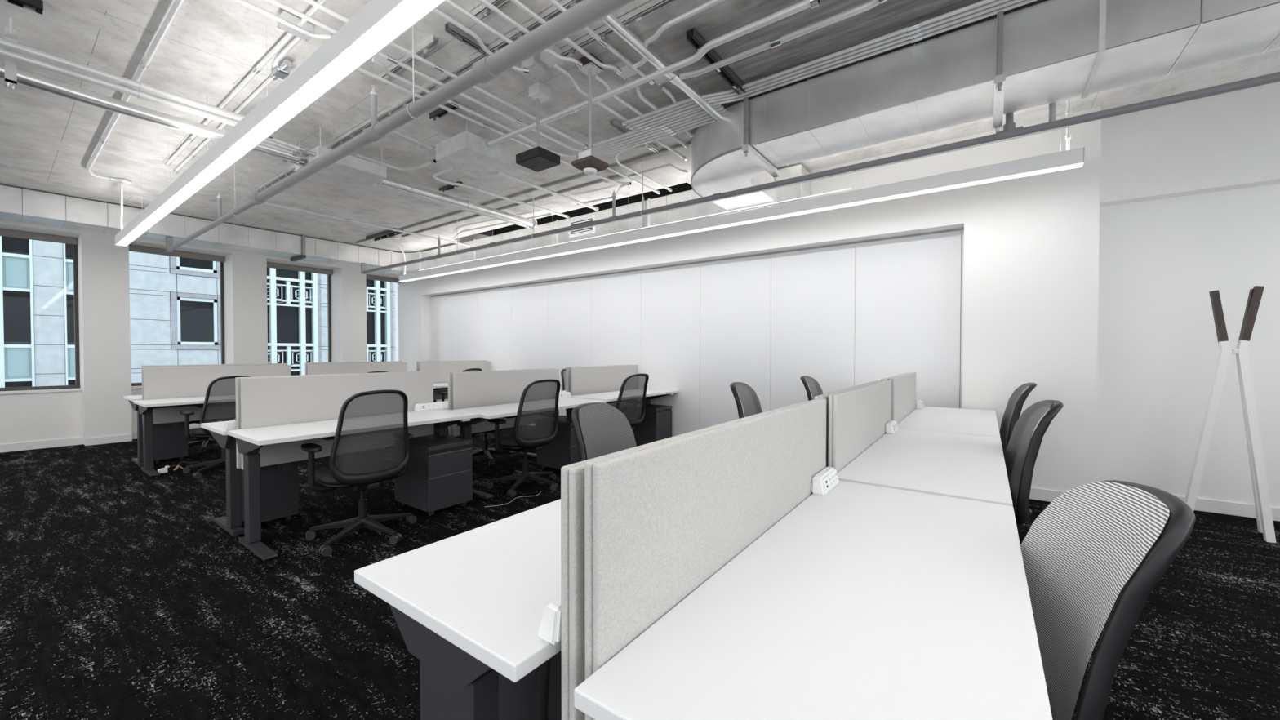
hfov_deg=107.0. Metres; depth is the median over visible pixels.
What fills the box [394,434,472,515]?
pedestal
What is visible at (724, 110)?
conduit
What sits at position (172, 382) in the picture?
divider
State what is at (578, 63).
conduit
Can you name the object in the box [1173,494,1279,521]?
baseboard
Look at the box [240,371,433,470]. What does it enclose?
divider
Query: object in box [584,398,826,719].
divider
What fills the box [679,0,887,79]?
conduit
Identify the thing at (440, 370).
divider
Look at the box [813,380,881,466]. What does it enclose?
divider
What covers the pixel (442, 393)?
office chair
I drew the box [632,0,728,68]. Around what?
conduit
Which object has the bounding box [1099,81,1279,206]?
wall panel
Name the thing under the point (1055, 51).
air duct
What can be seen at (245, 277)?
pier
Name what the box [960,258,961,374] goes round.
wall
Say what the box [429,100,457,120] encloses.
channel
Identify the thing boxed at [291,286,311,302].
grille
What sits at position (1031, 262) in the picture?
wall
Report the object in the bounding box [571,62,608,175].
detector
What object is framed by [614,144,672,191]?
conduit
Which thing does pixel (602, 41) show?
conduit
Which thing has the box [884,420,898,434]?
unit
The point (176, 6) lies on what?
conduit
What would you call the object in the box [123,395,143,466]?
desk
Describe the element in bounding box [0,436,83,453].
baseboard
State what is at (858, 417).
divider
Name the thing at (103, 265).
pier
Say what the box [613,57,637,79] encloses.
junction box
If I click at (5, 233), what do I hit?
window
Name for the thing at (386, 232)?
channel
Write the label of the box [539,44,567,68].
junction box
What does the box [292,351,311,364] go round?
grille
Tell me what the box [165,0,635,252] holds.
pipe
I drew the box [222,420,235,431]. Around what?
power strip
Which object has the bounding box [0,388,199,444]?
wall
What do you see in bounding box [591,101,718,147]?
conduit
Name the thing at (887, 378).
divider
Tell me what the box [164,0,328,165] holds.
conduit
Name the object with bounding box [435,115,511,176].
box
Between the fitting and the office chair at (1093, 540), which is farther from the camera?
the fitting
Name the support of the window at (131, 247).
in the wall window header
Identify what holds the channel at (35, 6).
attached to the ceiling
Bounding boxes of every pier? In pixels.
[77,234,132,444]
[223,253,267,364]
[330,267,367,362]
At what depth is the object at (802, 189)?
6.18 m
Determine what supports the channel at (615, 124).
attached to the ceiling
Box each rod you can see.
[370,125,1068,272]
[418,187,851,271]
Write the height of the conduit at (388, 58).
0.038 m
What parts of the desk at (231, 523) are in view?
leg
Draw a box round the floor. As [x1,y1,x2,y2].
[0,426,1279,719]
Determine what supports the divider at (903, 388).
attached to the desk at (946, 420)
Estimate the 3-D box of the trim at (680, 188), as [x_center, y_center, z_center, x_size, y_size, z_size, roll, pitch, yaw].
[-1.078,-2.459,7.064,4.800,0.440,1.060,1,1,36]
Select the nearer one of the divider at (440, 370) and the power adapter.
the power adapter
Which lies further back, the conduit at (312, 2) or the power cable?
the power cable
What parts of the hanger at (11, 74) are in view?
rod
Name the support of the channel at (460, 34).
attached to the ceiling
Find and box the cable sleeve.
[535,657,551,719]
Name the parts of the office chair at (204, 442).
leg, leg, leg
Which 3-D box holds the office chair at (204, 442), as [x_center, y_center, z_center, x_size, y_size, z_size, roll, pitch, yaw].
[-5.547,0.638,6.031,0.679,0.996,0.662,1,1,33]
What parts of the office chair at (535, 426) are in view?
arm post, leg, seat, leg, backrest, backrest frame, leg, leg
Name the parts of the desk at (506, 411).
leg, leg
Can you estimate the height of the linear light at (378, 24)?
0.594 m
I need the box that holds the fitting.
[269,59,291,79]
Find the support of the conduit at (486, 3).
attached to the channel at (552, 11)
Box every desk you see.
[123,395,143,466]
[133,396,204,476]
[200,421,394,536]
[227,408,480,560]
[354,498,561,719]
[433,382,448,390]
[433,400,536,457]
[451,397,606,499]
[570,388,677,404]
[573,480,1052,719]
[836,428,1013,506]
[897,406,999,436]
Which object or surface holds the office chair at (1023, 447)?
on the floor
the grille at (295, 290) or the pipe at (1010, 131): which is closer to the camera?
the pipe at (1010, 131)
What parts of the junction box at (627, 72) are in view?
plate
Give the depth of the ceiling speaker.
3.40 m
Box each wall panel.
[431,228,964,436]
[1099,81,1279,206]
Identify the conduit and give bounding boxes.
[0,37,244,120]
[0,47,273,138]
[86,0,185,181]
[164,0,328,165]
[173,35,301,173]
[229,128,301,154]
[232,0,333,39]
[232,125,304,151]
[251,150,288,162]
[260,141,297,156]
[265,0,587,151]
[266,201,470,246]
[302,0,588,148]
[355,66,626,184]
[355,153,436,171]
[371,57,578,157]
[373,182,528,228]
[378,177,537,228]
[391,129,435,151]
[432,8,528,74]
[432,166,569,218]
[444,0,582,67]
[452,213,551,239]
[477,0,530,34]
[486,0,820,146]
[497,170,599,211]
[509,0,622,75]
[547,0,654,84]
[554,63,687,160]
[577,182,631,204]
[587,106,724,150]
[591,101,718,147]
[591,103,720,149]
[595,75,688,147]
[595,108,726,151]
[598,111,728,152]
[599,118,715,154]
[604,164,687,183]
[606,167,660,194]
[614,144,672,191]
[622,0,995,125]
[625,0,1009,127]
[628,0,1023,129]
[631,0,1037,131]
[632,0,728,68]
[635,86,693,137]
[662,86,699,124]
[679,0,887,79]
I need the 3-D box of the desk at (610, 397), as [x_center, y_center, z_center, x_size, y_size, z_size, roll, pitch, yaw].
[-0.170,0.776,5.844,0.595,0.731,1.460,1,1,36]
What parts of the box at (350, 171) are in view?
plate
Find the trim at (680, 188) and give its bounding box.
[479,182,692,235]
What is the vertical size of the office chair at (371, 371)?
0.996 m
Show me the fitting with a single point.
(282, 70)
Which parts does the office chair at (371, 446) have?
arm post, seat, leg, leg, backrest, backrest frame, leg, leg, arm post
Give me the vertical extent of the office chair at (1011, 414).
0.996 m
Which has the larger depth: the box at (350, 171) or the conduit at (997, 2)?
the box at (350, 171)
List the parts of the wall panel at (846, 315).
panel, panel, panel, panel, panel, panel, panel, panel, panel, panel, edge trim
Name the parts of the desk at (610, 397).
leg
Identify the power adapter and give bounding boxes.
[157,465,169,473]
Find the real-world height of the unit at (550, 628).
0.062 m
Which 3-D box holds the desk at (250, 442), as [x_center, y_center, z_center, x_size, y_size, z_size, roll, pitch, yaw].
[-1.968,0.812,3.451,0.595,0.735,1.459,1,1,36]
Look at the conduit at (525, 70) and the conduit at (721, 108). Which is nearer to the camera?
the conduit at (525, 70)
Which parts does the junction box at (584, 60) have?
plate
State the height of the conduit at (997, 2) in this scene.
0.080 m
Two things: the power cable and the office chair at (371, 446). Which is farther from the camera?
the power cable
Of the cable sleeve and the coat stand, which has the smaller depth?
the cable sleeve
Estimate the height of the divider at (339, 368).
0.663 m
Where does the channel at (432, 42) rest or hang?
attached to the ceiling
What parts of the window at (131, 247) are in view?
sill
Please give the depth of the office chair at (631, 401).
5.34 m
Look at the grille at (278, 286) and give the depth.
28.29 m
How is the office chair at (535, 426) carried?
on the floor
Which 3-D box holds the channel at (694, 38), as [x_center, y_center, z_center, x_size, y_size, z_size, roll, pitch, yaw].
[0.512,-1.924,3.096,0.050,0.062,0.740,1,1,36]
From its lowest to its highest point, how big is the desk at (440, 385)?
0.735 m
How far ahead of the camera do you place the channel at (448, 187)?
5.49 m
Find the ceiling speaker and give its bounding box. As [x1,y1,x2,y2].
[515,95,559,172]
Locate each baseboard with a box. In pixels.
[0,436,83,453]
[84,434,132,445]
[132,426,200,439]
[1029,487,1065,502]
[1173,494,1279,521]
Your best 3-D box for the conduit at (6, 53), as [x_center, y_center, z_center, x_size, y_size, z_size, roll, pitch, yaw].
[-3.368,-1.797,3.226,0.067,0.067,1.420,1,1,36]
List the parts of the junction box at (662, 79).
plate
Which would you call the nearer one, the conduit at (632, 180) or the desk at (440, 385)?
the conduit at (632, 180)
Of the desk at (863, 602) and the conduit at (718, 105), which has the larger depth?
the conduit at (718, 105)
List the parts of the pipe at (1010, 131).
hanger rod, hanger rod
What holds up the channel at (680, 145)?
attached to the ceiling
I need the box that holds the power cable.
[169,461,199,467]
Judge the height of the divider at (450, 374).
0.636 m
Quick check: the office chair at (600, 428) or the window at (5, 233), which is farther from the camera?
the window at (5, 233)
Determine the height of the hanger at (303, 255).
0.375 m
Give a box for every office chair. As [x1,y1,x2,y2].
[179,375,251,478]
[187,420,217,453]
[300,389,417,555]
[366,371,387,373]
[436,368,482,436]
[472,427,516,466]
[485,378,559,497]
[560,368,565,391]
[571,402,636,462]
[615,373,648,430]
[729,382,762,418]
[800,375,822,400]
[999,382,1036,515]
[1004,400,1063,528]
[1020,480,1195,719]
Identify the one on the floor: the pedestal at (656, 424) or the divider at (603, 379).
the pedestal at (656, 424)
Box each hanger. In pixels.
[4,17,17,89]
[290,234,306,261]
[642,196,647,229]
[742,96,779,181]
[992,10,1005,133]
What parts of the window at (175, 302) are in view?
pane, spandrel panel, pane, spandrel panel, pane, stone panel, stone panel, stone panel, stone panel, stone panel, stone panel, spandrel panel, pane, pane, spandrel panel, pane, stone panel, stone panel, stone panel, stone panel, stone panel, stone panel, stone panel, stone panel, stone panel, stone panel, stone panel, stone panel, stone panel, stone panel, pane, stone panel, pane, stone panel, stone panel, stone panel, stone panel, stone panel, stone panel, pane, band glass, pane, band glass, pane, stone panel, stone panel, stone panel, stone panel, stone panel, stone panel, stone panel, stone panel, stone panel, stone panel, stone panel, pane, pane, band glass, band glass, stone panel, stone panel, stone panel, stone panel, stone panel, stone panel, stone panel, stone panel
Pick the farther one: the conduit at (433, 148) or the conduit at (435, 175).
the conduit at (435, 175)
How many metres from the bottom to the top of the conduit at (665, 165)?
0.038 m
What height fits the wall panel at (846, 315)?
2.384 m
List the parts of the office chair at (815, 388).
backrest frame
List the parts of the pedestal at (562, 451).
drawer, drawer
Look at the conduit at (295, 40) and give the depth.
3.48 m
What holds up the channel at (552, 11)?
attached to the ceiling
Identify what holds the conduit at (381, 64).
attached to the channel at (552, 11)
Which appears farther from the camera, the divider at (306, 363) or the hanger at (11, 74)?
the divider at (306, 363)
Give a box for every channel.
[0,0,43,14]
[253,0,582,193]
[355,141,690,243]
[365,227,403,241]
[377,35,439,83]
[401,174,621,237]
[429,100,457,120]
[439,181,462,191]
[444,22,492,55]
[471,0,509,19]
[560,0,678,57]
[609,118,658,152]
[686,27,745,94]
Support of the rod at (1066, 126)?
hanging from the pipe at (1010, 131)
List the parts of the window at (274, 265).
frame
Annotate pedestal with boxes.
[153,422,187,463]
[241,461,298,522]
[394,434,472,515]
[498,650,561,719]
[536,415,579,469]
[632,404,671,444]
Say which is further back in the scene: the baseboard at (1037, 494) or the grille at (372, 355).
the grille at (372, 355)
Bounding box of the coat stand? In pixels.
[1184,285,1275,542]
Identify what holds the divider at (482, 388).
attached to the desk at (506, 411)
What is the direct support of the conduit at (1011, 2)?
attached to the ceiling
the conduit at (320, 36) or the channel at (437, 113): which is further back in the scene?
the channel at (437, 113)
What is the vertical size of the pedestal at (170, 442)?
0.529 m
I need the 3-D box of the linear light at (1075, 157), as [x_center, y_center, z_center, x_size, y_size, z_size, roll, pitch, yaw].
[-0.670,-1.724,6.124,9.428,0.594,0.100,1,1,36]
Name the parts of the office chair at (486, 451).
leg, leg, leg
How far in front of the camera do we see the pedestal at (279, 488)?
3.39 m
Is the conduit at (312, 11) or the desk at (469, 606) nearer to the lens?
the desk at (469, 606)
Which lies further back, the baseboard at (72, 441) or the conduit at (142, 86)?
the baseboard at (72, 441)
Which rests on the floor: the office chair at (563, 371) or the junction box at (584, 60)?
the office chair at (563, 371)
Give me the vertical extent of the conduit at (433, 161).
0.046 m
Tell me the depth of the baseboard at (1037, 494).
3.93 m
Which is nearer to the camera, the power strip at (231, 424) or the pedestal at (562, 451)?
the power strip at (231, 424)
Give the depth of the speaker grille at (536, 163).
3.41 m
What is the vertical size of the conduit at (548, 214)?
0.041 m
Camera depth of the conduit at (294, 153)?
3.97 m
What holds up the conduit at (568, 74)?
attached to the channel at (651, 6)
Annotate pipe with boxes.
[0,62,305,166]
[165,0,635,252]
[360,71,1279,274]
[600,13,722,122]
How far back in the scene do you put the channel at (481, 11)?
2.62 m
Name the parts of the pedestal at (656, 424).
rail, drawer, drawer, pull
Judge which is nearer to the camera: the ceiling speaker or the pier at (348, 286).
the ceiling speaker
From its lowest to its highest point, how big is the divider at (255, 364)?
0.679 m
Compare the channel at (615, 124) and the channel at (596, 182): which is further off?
the channel at (596, 182)
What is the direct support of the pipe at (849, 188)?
hanging from the air duct
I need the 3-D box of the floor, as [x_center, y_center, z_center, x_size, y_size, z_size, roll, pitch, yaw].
[-2.105,1.248,2.906,13.500,0.120,8.890,1,1,36]
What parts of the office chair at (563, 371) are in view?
backrest frame, backrest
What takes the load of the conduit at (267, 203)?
hanging from the ceiling
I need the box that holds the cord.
[484,491,541,506]
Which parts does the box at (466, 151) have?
hanger rod, plate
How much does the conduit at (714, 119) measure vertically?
0.036 m
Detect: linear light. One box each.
[115,0,446,245]
[399,116,1084,281]
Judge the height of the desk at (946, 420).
0.735 m
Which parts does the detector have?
rod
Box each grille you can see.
[266,284,282,299]
[267,351,283,363]
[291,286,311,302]
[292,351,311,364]
[368,293,384,306]
[368,351,385,361]
[516,155,559,172]
[568,215,595,237]
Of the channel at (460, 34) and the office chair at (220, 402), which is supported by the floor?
the office chair at (220, 402)
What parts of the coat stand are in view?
leg, leg, arm, arm, leg, leg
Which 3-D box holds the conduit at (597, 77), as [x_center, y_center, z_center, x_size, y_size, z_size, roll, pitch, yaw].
[0.047,-1.905,3.713,0.070,0.038,1.272,1,1,34]
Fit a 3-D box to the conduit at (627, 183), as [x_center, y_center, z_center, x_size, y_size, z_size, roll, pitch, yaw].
[-0.382,-1.914,5.522,0.186,0.038,0.987,-1,1,-42]
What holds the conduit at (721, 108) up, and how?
attached to the pipe at (611, 20)
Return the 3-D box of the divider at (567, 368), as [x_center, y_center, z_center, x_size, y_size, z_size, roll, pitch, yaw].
[-0.486,0.397,6.138,0.030,0.649,1.297,1,1,36]
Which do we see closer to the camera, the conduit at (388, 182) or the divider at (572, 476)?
the divider at (572, 476)
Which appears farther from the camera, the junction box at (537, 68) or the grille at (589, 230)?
the grille at (589, 230)
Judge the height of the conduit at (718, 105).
0.036 m
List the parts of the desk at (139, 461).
leg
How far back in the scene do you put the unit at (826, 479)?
1.68 m
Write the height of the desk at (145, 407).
0.735 m
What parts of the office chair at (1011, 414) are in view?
backrest, backrest frame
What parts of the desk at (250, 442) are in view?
leg, leg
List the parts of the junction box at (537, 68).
plate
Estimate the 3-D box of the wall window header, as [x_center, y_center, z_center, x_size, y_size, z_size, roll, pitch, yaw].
[-7.432,-1.846,6.584,0.600,0.370,8.350,1,1,36]
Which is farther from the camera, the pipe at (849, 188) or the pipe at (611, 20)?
the pipe at (849, 188)
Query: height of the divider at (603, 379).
0.645 m
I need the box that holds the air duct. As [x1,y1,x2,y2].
[690,0,1279,212]
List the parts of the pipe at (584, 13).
hanger rod, hanger rod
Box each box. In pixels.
[276,10,314,41]
[288,126,386,188]
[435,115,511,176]
[521,55,547,79]
[528,81,551,103]
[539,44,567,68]
[577,53,603,76]
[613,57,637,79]
[649,67,668,84]
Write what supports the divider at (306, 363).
attached to the desk
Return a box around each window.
[0,228,82,394]
[0,235,395,387]
[128,244,224,389]
[266,262,332,362]
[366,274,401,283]
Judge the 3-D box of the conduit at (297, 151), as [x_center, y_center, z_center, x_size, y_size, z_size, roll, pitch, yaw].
[-3.029,-1.767,3.846,0.042,0.054,0.465,1,1,40]
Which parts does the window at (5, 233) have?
sill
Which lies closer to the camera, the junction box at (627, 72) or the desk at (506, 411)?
the junction box at (627, 72)
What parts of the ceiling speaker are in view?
rod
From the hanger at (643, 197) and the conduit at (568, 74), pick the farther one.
the hanger at (643, 197)
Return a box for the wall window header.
[0,219,399,278]
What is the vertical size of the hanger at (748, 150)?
0.490 m
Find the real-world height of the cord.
0.007 m
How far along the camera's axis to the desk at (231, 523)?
3.24 m
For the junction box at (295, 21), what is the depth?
2.69 m
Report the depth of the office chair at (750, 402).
3.69 m
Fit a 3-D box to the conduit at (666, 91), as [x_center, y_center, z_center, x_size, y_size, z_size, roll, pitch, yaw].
[0.310,-1.903,3.559,0.050,0.038,0.573,1,1,32]
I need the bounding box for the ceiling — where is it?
[0,0,1279,253]
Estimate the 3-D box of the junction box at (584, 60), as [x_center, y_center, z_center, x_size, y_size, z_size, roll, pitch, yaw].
[-0.326,-1.942,3.125,0.120,0.067,0.120,1,1,36]
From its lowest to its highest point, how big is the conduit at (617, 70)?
0.038 m
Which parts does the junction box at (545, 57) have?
plate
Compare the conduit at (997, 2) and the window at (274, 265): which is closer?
the conduit at (997, 2)
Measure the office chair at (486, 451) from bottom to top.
0.996 m
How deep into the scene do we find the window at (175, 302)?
24.14 m
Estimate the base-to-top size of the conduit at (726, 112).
0.036 m
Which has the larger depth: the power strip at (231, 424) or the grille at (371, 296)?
the grille at (371, 296)
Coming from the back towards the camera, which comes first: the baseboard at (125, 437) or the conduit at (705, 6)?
the baseboard at (125, 437)
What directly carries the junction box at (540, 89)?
attached to the ceiling
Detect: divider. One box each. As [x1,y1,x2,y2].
[141,363,286,426]
[142,364,290,426]
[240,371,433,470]
[305,360,403,374]
[307,362,407,374]
[416,360,487,371]
[418,361,490,402]
[448,368,554,437]
[453,368,559,438]
[560,400,805,719]
[565,364,624,415]
[570,364,637,407]
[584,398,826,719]
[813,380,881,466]
[828,379,890,473]
[880,373,907,380]
[889,372,915,423]
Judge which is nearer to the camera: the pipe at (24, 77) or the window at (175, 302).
the pipe at (24, 77)
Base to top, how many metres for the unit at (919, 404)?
0.062 m
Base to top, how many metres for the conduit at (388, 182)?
0.130 m
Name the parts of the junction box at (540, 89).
plate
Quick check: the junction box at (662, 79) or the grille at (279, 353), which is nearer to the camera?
the junction box at (662, 79)
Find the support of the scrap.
on the floor
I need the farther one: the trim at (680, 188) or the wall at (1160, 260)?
the trim at (680, 188)
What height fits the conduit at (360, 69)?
0.038 m
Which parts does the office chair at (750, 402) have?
backrest frame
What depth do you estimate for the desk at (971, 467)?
2.08 m
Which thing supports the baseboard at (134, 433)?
attached to the wall at (39, 416)
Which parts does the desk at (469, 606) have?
leg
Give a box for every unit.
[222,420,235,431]
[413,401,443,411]
[537,595,561,644]
[558,391,571,399]
[811,466,839,496]
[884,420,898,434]
[915,400,924,408]
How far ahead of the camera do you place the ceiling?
3.58 m
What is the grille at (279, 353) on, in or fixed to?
attached to the window at (175, 302)
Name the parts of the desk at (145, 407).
leg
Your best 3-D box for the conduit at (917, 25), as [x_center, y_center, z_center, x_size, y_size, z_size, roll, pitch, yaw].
[2.111,-1.886,2.324,5.353,0.080,0.171,1,1,34]
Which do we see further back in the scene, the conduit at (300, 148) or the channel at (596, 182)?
the channel at (596, 182)
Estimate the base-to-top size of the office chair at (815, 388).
0.996 m
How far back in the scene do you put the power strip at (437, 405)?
4.09 m
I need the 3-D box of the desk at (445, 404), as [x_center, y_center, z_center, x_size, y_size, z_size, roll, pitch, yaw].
[-1.657,0.794,5.080,0.580,0.718,1.475,1,1,36]
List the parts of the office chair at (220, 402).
arm post, seat, leg, leg, backrest, backrest frame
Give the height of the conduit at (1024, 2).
0.080 m
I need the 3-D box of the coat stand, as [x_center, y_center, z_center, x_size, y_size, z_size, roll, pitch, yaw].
[4.062,0.348,3.282,0.419,1.678,0.282,1,1,44]
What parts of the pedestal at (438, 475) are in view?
rail, drawer, pull, drawer, pull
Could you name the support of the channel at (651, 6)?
attached to the ceiling
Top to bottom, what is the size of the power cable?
0.056 m
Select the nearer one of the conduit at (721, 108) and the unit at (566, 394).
the conduit at (721, 108)
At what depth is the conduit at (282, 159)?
4.14 m
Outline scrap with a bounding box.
[173,465,183,470]
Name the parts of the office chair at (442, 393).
arm post, backrest frame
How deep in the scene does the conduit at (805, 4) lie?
2.87 m
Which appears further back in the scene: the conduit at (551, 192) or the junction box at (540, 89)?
the conduit at (551, 192)
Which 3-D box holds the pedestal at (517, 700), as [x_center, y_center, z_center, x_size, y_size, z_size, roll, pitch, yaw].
[-0.135,0.949,1.313,0.504,0.529,0.375,1,1,36]
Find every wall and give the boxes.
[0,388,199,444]
[395,106,1101,491]
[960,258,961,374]
[1095,182,1279,507]
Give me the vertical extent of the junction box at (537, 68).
0.062 m
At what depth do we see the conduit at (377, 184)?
5.52 m
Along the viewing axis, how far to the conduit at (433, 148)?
4.13 m
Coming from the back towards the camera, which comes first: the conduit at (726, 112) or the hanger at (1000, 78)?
the conduit at (726, 112)
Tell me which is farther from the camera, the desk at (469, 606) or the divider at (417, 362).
the divider at (417, 362)

